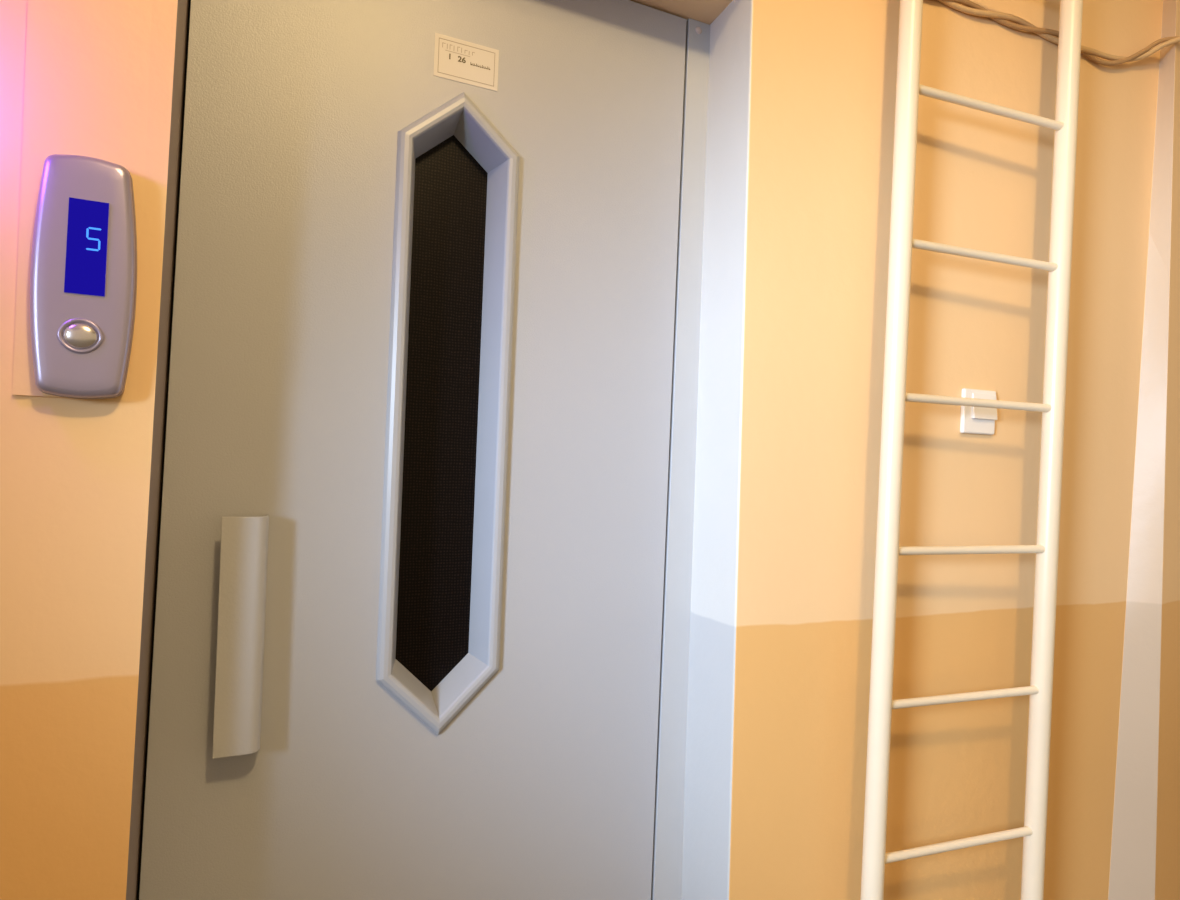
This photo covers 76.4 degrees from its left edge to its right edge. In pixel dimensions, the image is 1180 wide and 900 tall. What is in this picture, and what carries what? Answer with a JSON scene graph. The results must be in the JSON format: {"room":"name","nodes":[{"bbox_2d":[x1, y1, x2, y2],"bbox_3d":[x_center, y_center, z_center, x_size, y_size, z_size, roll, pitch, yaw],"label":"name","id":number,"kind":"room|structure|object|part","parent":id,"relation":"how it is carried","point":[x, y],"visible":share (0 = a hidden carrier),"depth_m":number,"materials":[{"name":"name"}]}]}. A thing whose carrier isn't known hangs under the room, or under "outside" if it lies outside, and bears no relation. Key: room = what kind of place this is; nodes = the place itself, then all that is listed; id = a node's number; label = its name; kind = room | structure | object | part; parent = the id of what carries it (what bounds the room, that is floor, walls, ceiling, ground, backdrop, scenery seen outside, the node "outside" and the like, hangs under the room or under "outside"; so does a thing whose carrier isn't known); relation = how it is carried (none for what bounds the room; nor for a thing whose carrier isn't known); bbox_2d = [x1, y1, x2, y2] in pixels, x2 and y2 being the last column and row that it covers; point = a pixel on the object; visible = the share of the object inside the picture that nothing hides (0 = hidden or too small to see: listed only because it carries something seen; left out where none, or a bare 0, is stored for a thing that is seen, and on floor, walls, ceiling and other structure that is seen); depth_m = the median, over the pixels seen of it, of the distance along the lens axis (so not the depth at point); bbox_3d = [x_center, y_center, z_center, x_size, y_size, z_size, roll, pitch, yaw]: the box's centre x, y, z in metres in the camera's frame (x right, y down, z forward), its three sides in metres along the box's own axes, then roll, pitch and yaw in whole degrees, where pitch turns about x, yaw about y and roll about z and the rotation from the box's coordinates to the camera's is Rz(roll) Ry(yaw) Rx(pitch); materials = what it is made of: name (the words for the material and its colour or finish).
{"room":"elevator landing","nodes":[
{"label":"elevator landing","id":0,"kind":"room"},
{"bbox_2d":[0,0,1162,899],"bbox_3d":[-0.066,-0.130,1.133,4.455,2.950,0.273,2,0,-23],"label":"wall","id":1,"kind":"structure","parent":0,"point":[802,93],"depth_m":1.31,"materials":[{"name":"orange paint"}]},
{"bbox_2d":[12,0,151,400],"bbox_3d":[-0.542,-0.841,0.836,0.116,1.567,0.009,2,0,-25],"label":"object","id":2,"kind":"structure","parent":1,"relation":"attached to","point":[87,62],"depth_m":0.83,"materials":[{"name":"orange paint"}]},
{"bbox_2d":[30,154,136,398],"bbox_3d":[-0.556,-0.189,0.824,0.097,0.266,0.034,2,0,-25],"label":"panel","id":3,"kind":"object","parent":1,"relation":"attached to","point":[83,272],"visible":1,"depth_m":0.81,"materials":[{"name":"silver metal"}]},
{"bbox_2d":[138,0,190,899],"bbox_3d":[-0.248,0.281,1.186,0.802,2.115,0.020,2,0,-25],"label":"trim","id":4,"kind":"structure","parent":1,"relation":"attached to","point":[190,0],"depth_m":1.01,"materials":[{"name":"black metal"}]},
{"bbox_2d":[139,0,686,899],"bbox_3d":[-0.234,0.280,1.155,0.794,2.104,0.092,2,0,-25],"label":"door","id":5,"kind":"structure","parent":1,"relation":"in","point":[408,634],"depth_m":1.14,"materials":[{"name":"grey paint"}]},
{"bbox_3d":[-0.461,0.247,1.007,0.028,0.318,0.069,2,0,31],"label":"handle","id":6,"kind":"part","parent":5,"relation":"part of","materials":[{"name":"grey paint"}]},
{"bbox_3d":[-0.236,-0.058,1.195,0.119,0.889,0.006,2,0,-25],"label":"glass pane","id":7,"kind":"part","parent":5,"relation":"part of","materials":[{"name":"black glass"}]},
{"bbox_2d":[433,33,498,90],"bbox_3d":[-0.189,-0.595,1.151,0.101,0.064,0.001,2,0,-25],"label":"sticker","id":8,"kind":"object","parent":5,"relation":"attached to","point":[455,59],"visible":1,"depth_m":1.15,"materials":[{"name":"beige paper"}]},
{"bbox_2d":[442,42,474,56],"bbox_3d":[-0.201,-0.610,1.145,0.051,0.011,0.001,2,0,-25],"label":"print","id":9,"kind":"object","parent":8,"relation":"on","point":[449,49],"depth_m":1.14,"materials":[{"name":"grey paper"}]},
{"bbox_2d":[651,18,709,899],"bbox_3d":[0.154,0.296,1.359,0.070,2.115,0.053,2,0,-25],"label":"trim","id":10,"kind":"structure","parent":1,"relation":"attached to","point":[667,860],"depth_m":1.33,"materials":[{"name":"grey paint"}]},
{"bbox_2d":[960,388,996,434],"bbox_3d":[0.742,-0.073,1.429,0.086,0.085,0.016,2,0,-23],"label":"light switch","id":11,"kind":"object","parent":1,"relation":"attached to","point":[973,420],"visible":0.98,"depth_m":1.42,"materials":[{"name":"white plastic"}]},
{"bbox_2d":[938,0,1179,65],"bbox_3d":[1.007,-0.845,1.496,1.352,0.096,0.072,2,0,-23],"label":"cable bundle","id":12,"kind":"object","parent":1,"relation":"attached to","point":[973,8],"visible":0.84,"depth_m":1.48,"materials":[{"name":"plastic"}]},
{"bbox_2d":[1108,0,1179,899],"bbox_3d":[1.507,-0.068,1.802,0.812,2.950,0.103,2,0,-28],"label":"wall pier","id":13,"kind":"object","parent":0,"point":[1145,844],"visible":0.61,"depth_m":1.61,"materials":[{"name":"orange paint"}]},
{"bbox_3d":[1.367,1.434,-1.255,10.000,0.050,6.500,2,0,-25],"label":"floor","id":14,"kind":"structure","parent":0,"visible":0},
{"bbox_2d":[860,0,1082,899],"bbox_3d":[0.687,-0.098,1.328,0.421,2.938,0.036,2,0,-21],"label":"ladder","id":15,"kind":"object","parent":14,"relation":"on","point":[908,88],"visible":1,"depth_m":1.31,"materials":[{"name":"white metal"}]}
]}

